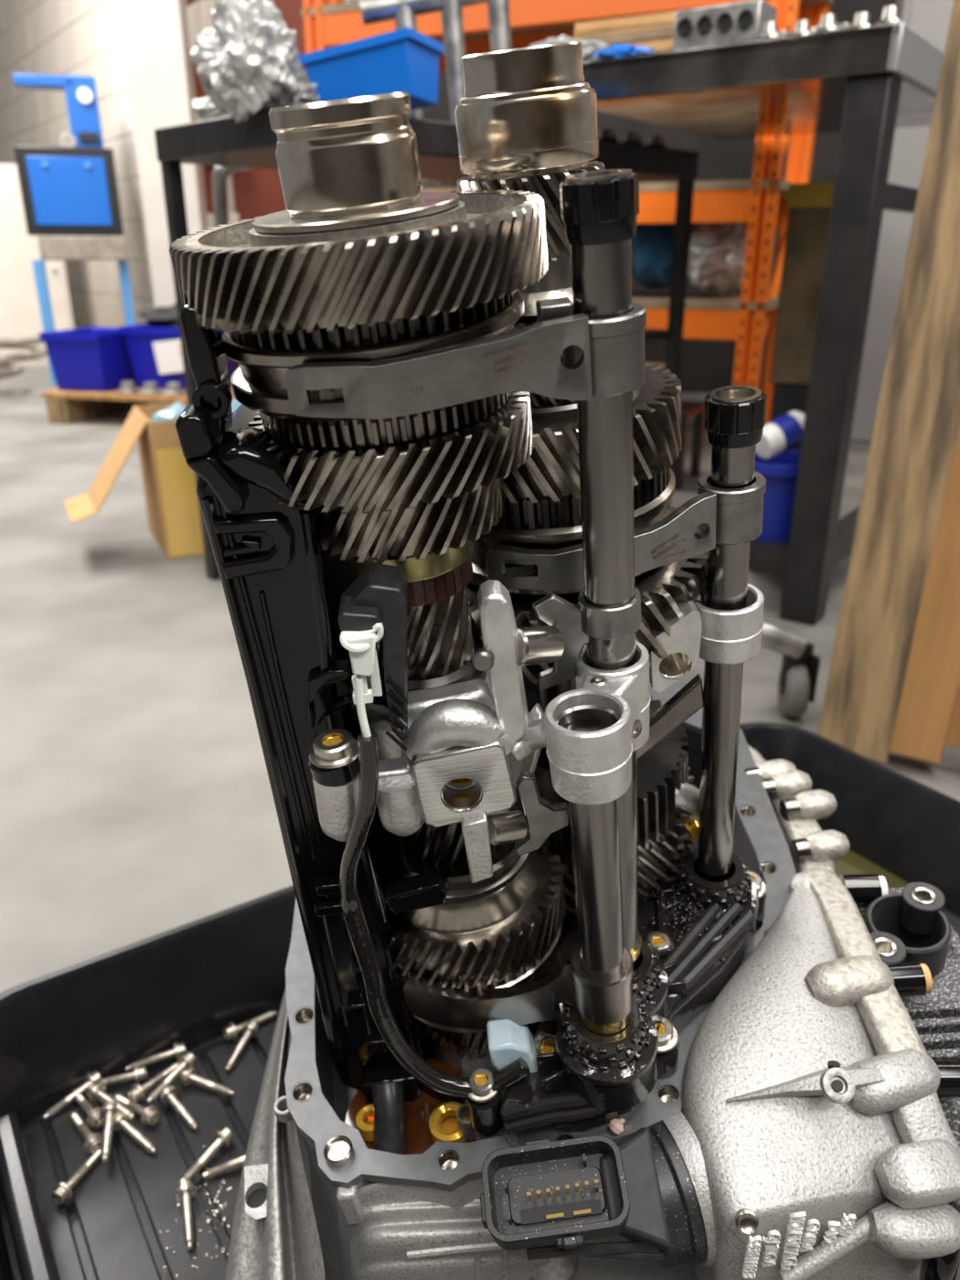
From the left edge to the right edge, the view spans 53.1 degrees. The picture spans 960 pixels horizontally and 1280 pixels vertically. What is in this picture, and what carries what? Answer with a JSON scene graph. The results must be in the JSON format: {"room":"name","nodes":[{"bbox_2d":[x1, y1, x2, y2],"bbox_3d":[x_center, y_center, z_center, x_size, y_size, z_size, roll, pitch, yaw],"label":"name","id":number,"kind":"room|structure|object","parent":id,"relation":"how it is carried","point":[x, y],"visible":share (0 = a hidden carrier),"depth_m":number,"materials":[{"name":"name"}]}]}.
{"room":"workspace","nodes":[
{"label":"workspace","id":0,"kind":"room"},
{"bbox_2d":[0,0,239,329],"bbox_3d":[-3.021,-4.109,6.688,0.145,4.049,6.206,-15,26,-33],"label":"wall","id":1,"kind":"structure","parent":0,"point":[52,37],"depth_m":6.20,"materials":[{"name":"beige paint"}]},
{"bbox_2d":[117,0,208,307],"bbox_3d":[-1.490,-3.112,4.286,0.280,4.000,0.120,0,22,0],"label":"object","id":2,"kind":"structure","parent":1,"relation":"attached to","point":[156,38],"depth_m":4.47,"materials":[{"name":"white paint"}]},
{"bbox_2d":[186,0,330,370],"bbox_3d":[-1.120,-2.268,4.865,0.920,2.020,0.060,0,22,0],"label":"door","id":3,"kind":"structure","parent":1,"relation":"in","point":[257,192],"depth_m":4.84,"materials":[{"name":"brown"}]},
{"bbox_2d":[0,365,959,992],"bbox_3d":[-1.000,-0.410,3.070,18.000,0.100,16.000,0,22,0],"label":"floor","id":4,"kind":"structure","parent":0,"point":[137,803],"depth_m":1.62,"materials":[{"name":"concrete"}]},
{"bbox_2d":[0,334,48,379],"bbox_3d":[-2.585,-1.493,5.169,0.758,0.319,0.323,0,22,0],"label":"heap","id":5,"kind":"object","parent":4,"relation":"on","point":[33,343],"visible":0.9,"depth_m":5.07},
{"bbox_2d":[0,163,74,366],"bbox_3d":[-3.069,-2.502,6.460,0.500,1.240,0.385,-10,24,-23],"label":"wall","id":6,"kind":"structure","parent":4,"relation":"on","point":[20,315],"depth_m":6.34,"materials":[{"name":"white paint"}]},
{"bbox_2d":[12,73,135,384],"bbox_3d":[-2.304,-2.306,5.493,0.504,1.601,0.336,-8,23,-18],"label":"machine","id":7,"kind":"object","parent":4,"relation":"on","point":[70,199],"visible":0.99,"depth_m":5.30,"materials":[{"name":"blue metal"}]},
{"bbox_2d":[78,132,98,141],"bbox_3d":[-2.152,-2.766,5.280,0.101,0.042,0.025,-8,23,-18],"label":"switch","id":8,"kind":"object","parent":7,"relation":"attached to","point":[82,136],"depth_m":5.27,"materials":[{"name":"grey plastic"}]},
{"bbox_2d":[40,383,235,424],"bbox_3d":[-1.299,-1.130,4.539,1.200,0.135,0.760,6,23,13],"label":"pallet","id":9,"kind":"object","parent":4,"relation":"on","point":[63,407],"visible":0.19,"depth_m":4.33,"materials":[{"name":"brown wood"}]},
{"bbox_2d":[38,326,137,392],"bbox_3d":[-1.769,-1.302,4.445,0.294,0.252,0.378,6,23,13],"label":"crate","id":10,"kind":"object","parent":9,"relation":"on","point":[90,358],"visible":0.77,"depth_m":4.31,"materials":[{"name":"blue plastic"}]},
{"bbox_2d":[115,381,141,394],"bbox_3d":[-1.568,-1.125,4.277,0.110,0.050,0.110,0,22,0],"label":"scrap","id":11,"kind":"object","parent":9,"relation":"on","point":[127,388],"visible":0.95,"depth_m":4.25,"materials":[{"name":"silver metal"}]},
{"bbox_2d":[138,382,164,395],"bbox_3d":[-1.457,-1.114,4.250,0.110,0.050,0.110,0,22,0],"label":"scrap","id":12,"kind":"object","parent":9,"relation":"on","point":[150,389],"visible":0.97,"depth_m":4.22,"materials":[{"name":"silver metal"}]},
{"bbox_2d":[161,382,186,396],"bbox_3d":[-1.346,-1.103,4.223,0.110,0.050,0.110,0,22,0],"label":"scrap","id":13,"kind":"object","parent":9,"relation":"on","point":[174,389],"visible":0.94,"depth_m":4.20,"materials":[{"name":"silver metal"}]},
{"bbox_2d":[117,323,234,389],"bbox_3d":[-1.391,-1.336,4.503,0.399,0.272,0.378,6,23,13],"label":"crate","id":14,"kind":"object","parent":9,"relation":"on","point":[154,352],"visible":0.45,"depth_m":4.35,"materials":[{"name":"blue plastic"}]},
{"bbox_2d":[136,302,179,327],"bbox_3d":[-1.383,-1.488,4.433,0.407,0.133,0.281,0,22,0],"label":"rag","id":15,"kind":"object","parent":14,"relation":"on","point":[165,316],"visible":0.44,"depth_m":4.34,"materials":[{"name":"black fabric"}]},
{"bbox_2d":[64,399,234,558],"bbox_3d":[-0.805,-0.423,2.516,0.532,0.340,0.306,-10,24,-24],"label":"cardboard box","id":16,"kind":"object","parent":4,"relation":"on","point":[169,483],"visible":0.53,"depth_m":2.41,"materials":[{"name":"brown cardboard"}]},
{"bbox_2d":[150,401,185,422],"bbox_3d":[-0.774,-0.542,2.458,0.149,0.129,0.123,0,22,0],"label":"bag","id":17,"kind":"object","parent":16,"relation":"in","point":[173,412],"visible":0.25,"depth_m":2.40,"materials":[{"name":"plastic"}]},
{"bbox_2d":[231,399,241,412],"bbox_3d":[-0.651,-0.574,2.539,0.138,0.134,0.138,-12,25,-27],"label":"bag","id":18,"kind":"object","parent":16,"relation":"in","point":[235,404],"visible":0.06,"depth_m":2.50,"materials":[{"name":"blue plastic"}]},
{"bbox_2d":[154,104,698,580],"bbox_3d":[-0.058,-0.677,2.329,1.189,0.950,0.500,-20,29,-40],"label":"bench","id":19,"kind":"object","parent":4,"relation":"on","point":[251,143],"visible":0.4,"depth_m":2.02,"materials":[{"name":"black metal"}]},
{"bbox_2d":[192,96,229,119],"bbox_3d":[-0.466,-1.028,1.862,0.183,0.056,0.091,0,22,0],"label":"plastic bag","id":20,"kind":"object","parent":19,"relation":"on","point":[204,108],"visible":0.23,"depth_m":1.84,"materials":[{"name":"white plastic"}]},
{"bbox_2d":[212,165,253,227],"bbox_3d":[-0.534,-0.890,2.178,0.123,0.396,0.036,-4,22,-10],"label":"pipe","id":21,"kind":"object","parent":19,"relation":"attached to","point":[219,175],"visible":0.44,"depth_m":2.12,"materials":[{"name":"silver metal"}]},
{"bbox_2d":[190,0,301,123],"bbox_3d":[-0.399,-0.990,1.646,0.163,0.190,0.146,14,26,32],"label":"foil","id":22,"kind":"object","parent":19,"relation":"on","point":[247,62],"visible":0.96,"depth_m":1.61,"materials":[{"name":"silver metal"}]},
{"bbox_2d":[287,69,319,105],"bbox_3d":[-0.337,-1.007,1.774,0.158,0.089,0.092,0,22,0],"label":"heap","id":23,"kind":"object","parent":19,"relation":"on","point":[306,93],"visible":0.12,"depth_m":1.74,"materials":[{"name":"silver metal"}]},
{"bbox_2d":[298,27,444,110],"bbox_3d":[-0.197,-1.031,1.767,0.222,0.125,0.159,8,23,18],"label":"bin","id":24,"kind":"object","parent":19,"relation":"on","point":[403,59],"visible":0.73,"depth_m":1.70,"materials":[{"name":"blue plastic"}]},
{"bbox_2d":[359,0,511,122],"bbox_3d":[0.032,-1.171,1.871,0.527,0.313,0.044,0,22,0],"label":"exhaust pipe","id":25,"kind":"object","parent":19,"relation":"on","point":[404,13],"visible":0.61,"depth_m":1.85,"materials":[{"name":"silver metal"}]},
{"bbox_2d":[597,128,618,141],"bbox_3d":[0.289,-1.153,2.200,0.056,0.030,0.055,-1,22,-3],"label":"cast part","id":26,"kind":"object","parent":19,"relation":"on","point":[605,134],"visible":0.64,"depth_m":2.18,"materials":[{"name":"black metal"}]},
{"bbox_2d":[622,132,643,145],"bbox_3d":[0.358,-1.178,2.262,0.055,0.030,0.056,18,28,37],"label":"cast part","id":27,"kind":"object","parent":19,"relation":"on","point":[633,138],"visible":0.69,"depth_m":2.25,"materials":[{"name":"black metal"}]},
{"bbox_2d":[647,135,667,148],"bbox_3d":[0.427,-1.203,2.324,0.055,0.030,0.056,-2,22,-5],"label":"cast part","id":28,"kind":"object","parent":19,"relation":"on","point":[657,141],"visible":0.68,"depth_m":2.31,"materials":[{"name":"black metal"}]},
{"bbox_2d":[0,722,959,1279],"bbox_3d":[0.191,0.359,0.823,1.099,0.154,0.648,-14,26,-31],"label":"drip tray","id":29,"kind":"object","parent":4,"relation":"on","point":[106,1013],"visible":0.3,"depth_m":0.83,"materials":[{"name":"black plastic"}]},
{"bbox_2d":[42,1071,102,1119],"bbox_3d":[-0.352,0.395,0.832,0.016,0.016,0.052,14,26,31],"label":"bolt","id":30,"kind":"object","parent":29,"relation":"in","point":[96,1077],"visible":0.94,"depth_m":0.83,"materials":[{"name":"metal"}]},
{"bbox_2d":[51,1148,101,1205],"bbox_3d":[-0.320,0.423,0.763,0.016,0.016,0.052,5,22,12],"label":"bolt","id":31,"kind":"object","parent":29,"relation":"in","point":[62,1192],"visible":1,"depth_m":0.75,"materials":[{"name":"metal"}]},
{"bbox_2d":[69,1111,102,1153],"bbox_3d":[-0.328,0.407,0.801,0.016,0.016,0.052,-16,27,-34],"label":"bolt","id":32,"kind":"object","parent":29,"relation":"on","point":[93,1142],"visible":1,"depth_m":0.79,"materials":[{"name":"metal"}]},
{"bbox_2d":[72,1089,104,1128],"bbox_3d":[-0.336,0.398,0.824,0.016,0.016,0.052,-17,28,-36],"label":"bolt","id":33,"kind":"object","parent":29,"relation":"in","point":[94,1119],"visible":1,"depth_m":0.81,"materials":[{"name":"metal"}]},
{"bbox_2d":[99,1100,119,1162],"bbox_3d":[-0.305,0.403,0.790,0.016,0.016,0.052,-7,23,-16],"label":"bolt","id":34,"kind":"object","parent":29,"relation":"in","point":[110,1108],"visible":1,"depth_m":0.79,"materials":[{"name":"metal"}]},
{"bbox_2d":[86,1081,135,1120],"bbox_3d":[-0.313,0.392,0.817,0.052,0.016,0.016,12,25,27],"label":"bolt","id":35,"kind":"object","parent":29,"relation":"in","point":[96,1091],"visible":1,"depth_m":0.82,"materials":[{"name":"metal"}]},
{"bbox_2d":[99,1064,147,1086],"bbox_3d":[-0.322,0.389,0.848,0.052,0.016,0.016,-8,23,-18],"label":"bolt","id":36,"kind":"object","parent":29,"relation":"on","point":[139,1073],"visible":0.77,"depth_m":0.85,"materials":[{"name":"metal"}]},
{"bbox_2d":[112,1112,157,1154],"bbox_3d":[-0.286,0.408,0.799,0.052,0.016,0.016,12,25,27],"label":"bolt","id":37,"kind":"object","parent":29,"relation":"on","point":[120,1122],"visible":1,"depth_m":0.80,"materials":[{"name":"metal"}]},
{"bbox_2d":[113,1094,159,1125],"bbox_3d":[-0.294,0.399,0.823,0.052,0.016,0.016,16,27,35],"label":"bolt","id":38,"kind":"object","parent":29,"relation":"on","point":[150,1115],"visible":1,"depth_m":0.81,"materials":[{"name":"metal"}]},
{"bbox_2d":[128,1061,179,1102],"bbox_3d":[-0.288,0.388,0.850,0.016,0.016,0.052,11,25,26],"label":"bolt","id":39,"kind":"object","parent":29,"relation":"on","point":[137,1093],"visible":0.87,"depth_m":0.84,"materials":[{"name":"metal"}]},
{"bbox_2d":[126,1042,186,1070],"bbox_3d":[-0.293,0.380,0.871,0.052,0.016,0.016,-11,25,-26],"label":"bolt","id":40,"kind":"object","parent":29,"relation":"in","point":[178,1050],"visible":0.98,"depth_m":0.87,"materials":[{"name":"metal"}]},
{"bbox_2d":[146,1052,196,1103],"bbox_3d":[-0.269,0.383,0.840,0.016,0.016,0.052,9,24,21],"label":"bolt","id":41,"kind":"object","parent":29,"relation":"on","point":[187,1061],"visible":1,"depth_m":0.84,"materials":[{"name":"metal"}]},
{"bbox_2d":[160,1085,198,1130],"bbox_3d":[-0.256,0.399,0.823,0.052,0.016,0.017,16,27,34],"label":"bolt","id":42,"kind":"object","parent":29,"relation":"on","point":[169,1093],"visible":1,"depth_m":0.82,"materials":[{"name":"metal"}]},
{"bbox_2d":[174,1179,196,1249],"bbox_3d":[-0.225,0.436,0.730,0.016,0.016,0.052,-5,23,-12],"label":"bolt","id":43,"kind":"object","parent":29,"relation":"on","point":[186,1190],"visible":1,"depth_m":0.73,"materials":[{"name":"metal"}]},
{"bbox_2d":[157,1146,232,1276],"bbox_3d":[-0.211,0.439,0.743,0.070,0.002,0.109,0,22,0],"label":"chips","id":44,"kind":"object","parent":29,"relation":"on","point":[207,1168],"visible":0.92,"depth_m":0.74,"materials":[{"name":"metal"}]},
{"bbox_2d":[179,1128,233,1182],"bbox_3d":[-0.220,0.418,0.776,0.016,0.016,0.052,10,24,24],"label":"bolt","id":45,"kind":"object","parent":29,"relation":"on","point":[223,1137],"visible":1,"depth_m":0.78,"materials":[{"name":"metal"}]},
{"bbox_2d":[179,1067,234,1096],"bbox_3d":[-0.241,0.390,0.844,0.052,0.016,0.017,11,24,25],"label":"bolt","id":46,"kind":"object","parent":29,"relation":"on","point":[188,1076],"visible":1,"depth_m":0.84,"materials":[{"name":"metal"}]},
{"bbox_2d":[202,1154,245,1179],"bbox_3d":[-0.195,0.420,0.770,0.052,0.016,0.016,-11,25,-26],"label":"bolt","id":47,"kind":"object","parent":29,"relation":"on","point":[238,1162],"visible":0.59,"depth_m":0.77,"materials":[{"name":"metal"}]},
{"bbox_2d":[224,1021,258,1071],"bbox_3d":[-0.223,0.373,0.886,0.016,0.016,0.052,8,24,20],"label":"bolt","id":48,"kind":"object","parent":29,"relation":"in","point":[250,1029],"visible":1,"depth_m":0.89,"materials":[{"name":"metal"}]},
{"bbox_2d":[223,1010,276,1040],"bbox_3d":[-0.219,0.362,0.913,0.016,0.016,0.052,20,29,40],"label":"bolt","id":49,"kind":"object","parent":29,"relation":"in","point":[231,1031],"visible":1,"depth_m":0.90,"materials":[{"name":"metal"}]},
{"bbox_2d":[169,41,959,1279],"bbox_3d":[0.059,0.062,0.651,0.450,0.767,0.579,-2,22,-4],"label":"gearbox","id":50,"kind":"object","parent":29,"relation":"on","point":[583,981],"visible":1,"depth_m":0.45,"materials":[{"name":"metal"}]},
{"bbox_2d":[322,736,342,746],"bbox_3d":[-0.062,0.043,0.403,0.008,0.002,0.008,-7,30,0],"label":"socket","id":51,"kind":"object","parent":50,"relation":"attached to","point":[336,740],"depth_m":0.40,"materials":[{"name":"gold metal"}]},
{"bbox_2d":[253,191,458,234],"bbox_3d":[-0.046,-0.160,0.359,0.077,0.003,0.077,-7,30,0],"label":"washer","id":52,"kind":"object","parent":50,"relation":"in","point":[306,212],"depth_m":0.34,"materials":[{"name":"metal"}]},
{"bbox_2d":[355,1104,373,1141],"bbox_3d":[-0.060,0.269,0.535,0.016,0.014,0.016,-7,30,0],"label":"bolt","id":53,"kind":"object","parent":50,"relation":"on","point":[364,1113],"depth_m":0.53,"materials":[{"name":"gold metal"}]},
{"bbox_2d":[428,1101,470,1142],"bbox_3d":[-0.016,0.268,0.528,0.023,0.014,0.023,-7,30,0],"label":"ring","id":54,"kind":"object","parent":50,"relation":"on","point":[448,1121],"depth_m":0.52,"materials":[{"name":"gold metal"}]},
{"bbox_2d":[475,1075,487,1085],"bbox_3d":[0.001,0.224,0.486,0.006,0.002,0.006,-7,30,0],"label":"socket","id":55,"kind":"object","parent":50,"relation":"attached to","point":[482,1080],"depth_m":0.49,"materials":[{"name":"gold metal"}]},
{"bbox_2d":[540,1045,554,1054],"bbox_3d":[0.035,0.213,0.497,0.007,0.002,0.006,-7,30,0],"label":"socket","id":56,"kind":"object","parent":50,"relation":"attached to","point":[545,1049],"depth_m":0.50,"materials":[{"name":"gold metal"}]},
{"bbox_2d":[480,1121,707,1268],"bbox_3d":[0.056,0.271,0.473,0.113,0.097,0.096,0,22,0],"label":"socket","id":57,"kind":"object","parent":50,"relation":"attached to","point":[547,1189],"depth_m":0.45,"materials":[{"name":"black plastic"}]},
{"bbox_2d":[536,992,658,1111],"bbox_3d":[0.059,0.199,0.488,0.062,0.049,0.064,0,22,0],"label":"socket","id":58,"kind":"object","parent":50,"relation":"attached to","point":[588,1060],"depth_m":0.47,"materials":[{"name":"black plastic"}]},
{"bbox_2d":[561,938,687,1027],"bbox_3d":[0.076,0.183,0.514,0.073,0.047,0.073,0,22,0],"label":"collar","id":59,"kind":"object","parent":50,"relation":"attached to","point":[659,978],"depth_m":0.50,"materials":[{"name":"silver metal"}]},
{"bbox_2d":[651,937,664,945],"bbox_3d":[0.102,0.174,0.551,0.007,0.002,0.006,-7,30,0],"label":"socket","id":60,"kind":"object","parent":50,"relation":"attached to","point":[658,941],"depth_m":0.55,"materials":[{"name":"gold metal"}]},
{"bbox_2d":[658,1024,665,1034],"bbox_3d":[0.094,0.205,0.504,0.008,0.002,0.007,-7,30,0],"label":"socket","id":61,"kind":"object","parent":50,"relation":"attached to","point":[661,1030],"depth_m":0.50,"materials":[{"name":"gold metal"}]},
{"bbox_2d":[655,847,754,932],"bbox_3d":[0.138,0.147,0.585,0.062,0.031,0.072,0,22,0],"label":"socket","id":62,"kind":"object","parent":50,"relation":"attached to","point":[700,892],"depth_m":0.57,"materials":[{"name":"black plastic"}]},
{"bbox_2d":[300,0,832,424],"bbox_3d":[0.295,-1.968,3.590,1.788,2.400,0.681,10,24,24],"label":"rack","id":63,"kind":"object","parent":4,"relation":"on","point":[745,318],"visible":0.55,"depth_m":3.25,"materials":[{"name":"orange metal"}]},
{"bbox_2d":[346,0,359,2],"bbox_3d":[-0.450,-2.380,3.604,0.104,0.050,0.103,0,22,0],"label":"gear","id":64,"kind":"object","parent":63,"relation":"on","point":[347,1],"visible":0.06,"depth_m":3.56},
{"bbox_2d":[421,179,426,189],"bbox_3d":[-0.252,-1.851,3.788,0.110,0.160,0.109,-12,25,-26],"label":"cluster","id":65,"kind":"object","parent":63,"relation":"on","point":[423,181],"visible":0.06,"depth_m":3.77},
{"bbox_2d":[426,179,455,189],"bbox_3d":[-0.152,-1.816,3.703,0.109,0.160,0.110,14,26,30],"label":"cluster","id":66,"kind":"object","parent":63,"relation":"on","point":[431,184],"visible":0.16,"depth_m":3.69,"materials":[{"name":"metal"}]},
{"bbox_2d":[630,223,698,289],"bbox_3d":[0.650,-1.426,3.520,0.334,0.265,0.258,0,22,0],"label":"sack","id":67,"kind":"object","parent":63,"relation":"on","point":[652,245],"visible":0.44,"depth_m":3.42,"materials":[{"name":"blue plastic"}]},
{"bbox_2d":[687,223,746,294],"bbox_3d":[0.832,-1.327,3.325,0.278,0.250,0.156,0,22,0],"label":"wrapped part","id":68,"kind":"object","parent":63,"relation":"on","point":[717,250],"visible":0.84,"depth_m":3.27,"materials":[{"name":"plastic"}]},
{"bbox_2d":[706,223,747,230],"bbox_3d":[0.942,-1.486,3.638,0.226,0.282,0.194,-7,23,-17],"label":"sack","id":69,"kind":"object","parent":63,"relation":"on","point":[745,225],"visible":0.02,"depth_m":3.54,"materials":[{"name":"red"}]},
{"bbox_2d":[672,399,704,490],"bbox_3d":[0.560,-0.672,3.249,0.340,0.246,0.300,10,24,24],"label":"stool","id":70,"kind":"object","parent":4,"relation":"on","point":[689,409],"visible":0.34,"depth_m":3.20,"materials":[{"name":"black metal"}]},
{"bbox_2d":[650,362,664,369],"bbox_3d":[0.559,-0.845,3.179,0.165,0.125,0.148,10,24,24],"label":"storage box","id":71,"kind":"object","parent":70,"relation":"on","point":[652,364],"visible":0.05,"depth_m":3.18,"materials":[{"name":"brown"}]},
{"bbox_2d":[582,22,944,625],"bbox_3d":[0.738,-0.819,2.520,0.864,1.070,1.360,15,26,33],"label":"bench","id":72,"kind":"object","parent":4,"relation":"on","point":[863,84],"visible":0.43,"depth_m":1.82,"materials":[{"name":"grey metal"}]},
{"bbox_2d":[529,35,609,61],"bbox_3d":[0.181,-1.202,1.968,0.174,0.060,0.090,0,22,0],"label":"clear bag","id":73,"kind":"object","parent":72,"relation":"on","point":[590,48],"visible":0.3,"depth_m":1.94,"materials":[{"name":"clear plastic"}]},
{"bbox_2d":[592,44,654,59],"bbox_3d":[0.283,-1.151,1.886,0.121,0.030,0.072,0,22,0],"label":"glove","id":74,"kind":"object","parent":72,"relation":"on","point":[615,50],"visible":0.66,"depth_m":1.87,"materials":[{"name":"blue rubber"}]},
{"bbox_2d":[672,0,777,50],"bbox_3d":[0.465,-1.158,1.834,0.170,0.080,0.096,15,26,33],"label":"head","id":75,"kind":"object","parent":72,"relation":"on","point":[743,21],"visible":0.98,"depth_m":1.79},
{"bbox_2d":[755,21,781,40],"bbox_3d":[0.522,-1.094,1.733,0.048,0.036,0.048,0,22,0],"label":"flange bolt","id":76,"kind":"object","parent":72,"relation":"on","point":[770,28],"visible":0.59,"depth_m":1.72,"materials":[{"name":"metal"}]},
{"bbox_2d":[777,30,793,37],"bbox_3d":[0.656,-1.297,2.151,0.100,0.100,0.099,3,22,8],"label":"finned part","id":77,"kind":"object","parent":72,"relation":"on","point":[783,33],"visible":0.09,"depth_m":2.10,"materials":[{"name":"metal"}]},
{"bbox_2d":[789,20,811,36],"bbox_3d":[0.577,-1.089,1.720,0.048,0.036,0.048,14,26,30],"label":"flange bolt","id":78,"kind":"object","parent":72,"relation":"on","point":[802,26],"visible":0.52,"depth_m":1.71,"materials":[{"name":"metal"}]},
{"bbox_2d":[812,13,840,32],"bbox_3d":[0.607,-1.071,1.677,0.048,0.036,0.048,-10,24,-23],"label":"flange bolt","id":79,"kind":"object","parent":72,"relation":"on","point":[827,23],"visible":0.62,"depth_m":1.66,"materials":[{"name":"metal"}]},
{"bbox_2d":[810,22,853,33],"bbox_3d":[0.762,-1.269,2.081,0.099,0.100,0.100,18,28,37],"label":"finned part","id":80,"kind":"object","parent":72,"relation":"on","point":[845,26],"visible":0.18,"depth_m":2.03,"materials":[{"name":"metal"}]},
{"bbox_2d":[848,11,872,29],"bbox_3d":[0.661,-1.066,1.664,0.048,0.036,0.048,3,22,8],"label":"flange bolt","id":81,"kind":"object","parent":72,"relation":"on","point":[862,19],"visible":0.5,"depth_m":1.65,"materials":[{"name":"metal"}]},
{"bbox_2d":[874,5,903,25],"bbox_3d":[0.692,-1.049,1.621,0.048,0.036,0.048,18,28,37],"label":"flange bolt","id":82,"kind":"object","parent":72,"relation":"on","point":[890,13],"visible":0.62,"depth_m":1.61,"materials":[{"name":"metal"}]},
{"bbox_3d":[0.329,-1.239,2.106,0.270,0.026,0.202,16,27,35],"label":"sheet","id":83,"kind":"object","parent":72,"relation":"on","visible":0},
{"bbox_2d":[633,39,672,53],"bbox_3d":[0.342,-1.263,2.094,0.270,0.026,0.202,15,26,33],"label":"sheet","id":84,"kind":"object","parent":83,"relation":"on","point":[666,45],"visible":0.18,"depth_m":1.96,"materials":[{"name":"cardboard"}]},
{"bbox_2d":[574,25,673,47],"bbox_3d":[0.355,-1.287,2.082,0.270,0.026,0.202,13,26,30],"label":"sheet","id":85,"kind":"object","parent":84,"relation":"on","point":[664,33],"visible":0.21,"depth_m":1.99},
{"bbox_2d":[574,10,675,37],"bbox_3d":[0.369,-1.311,2.071,0.270,0.026,0.202,12,25,27],"label":"sheet","id":86,"kind":"object","parent":85,"relation":"on","point":[661,19],"visible":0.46,"depth_m":2.00,"materials":[{"name":"cardboard"}]},
{"bbox_2d":[747,449,799,609],"bbox_3d":[0.643,-0.243,2.106,0.194,0.314,0.194,0,22,0],"label":"bucket","id":87,"kind":"object","parent":4,"relation":"on","point":[780,472],"visible":0.26,"depth_m":2.02,"materials":[{"name":"blue plastic"}]},
{"bbox_2d":[755,410,804,458],"bbox_3d":[0.640,-0.430,2.007,0.147,0.094,0.070,-10,24,-23],"label":"bottle","id":88,"kind":"object","parent":87,"relation":"on","point":[784,432],"visible":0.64,"depth_m":1.97,"materials":[{"name":"white plastic"}]},
{"bbox_2d":[760,621,821,717],"bbox_3d":[0.408,0.037,1.590,0.294,0.179,0.092,2,22,6],"label":"castor leg","id":89,"kind":"object","parent":4,"relation":"on","point":[798,676],"visible":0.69,"depth_m":1.56,"materials":[{"name":"grey metal"}]},
{"bbox_2d":[769,182,833,450],"bbox_3d":[0.844,-0.685,2.462,0.180,0.865,0.310,8,23,18],"label":"wooden crate","id":90,"kind":"object","parent":4,"relation":"on","point":[808,205],"visible":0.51,"depth_m":2.27,"materials":[{"name":"brown wood"}]},
{"bbox_2d":[817,0,959,763],"bbox_3d":[0.744,-0.391,1.183,0.455,1.228,0.193,11,25,26],"label":"wooden board","id":91,"kind":"object","parent":4,"relation":"on","point":[893,685],"visible":0.98,"depth_m":1.29,"materials":[{"name":"brown wood"}]},
{"bbox_2d":[849,0,953,450],"bbox_3d":[1.697,-1.604,3.490,0.500,1.800,0.330,6,23,14],"label":"wall","id":92,"kind":"structure","parent":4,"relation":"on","point":[930,19],"depth_m":3.47,"materials":[{"name":"grey paint"}]},
{"bbox_2d":[423,0,896,392],"bbox_3d":[2.200,-3.247,4.620,5.500,4.000,0.120,0,22,0],"label":"wall","id":93,"kind":"structure","parent":0,"point":[707,365],"depth_m":4.88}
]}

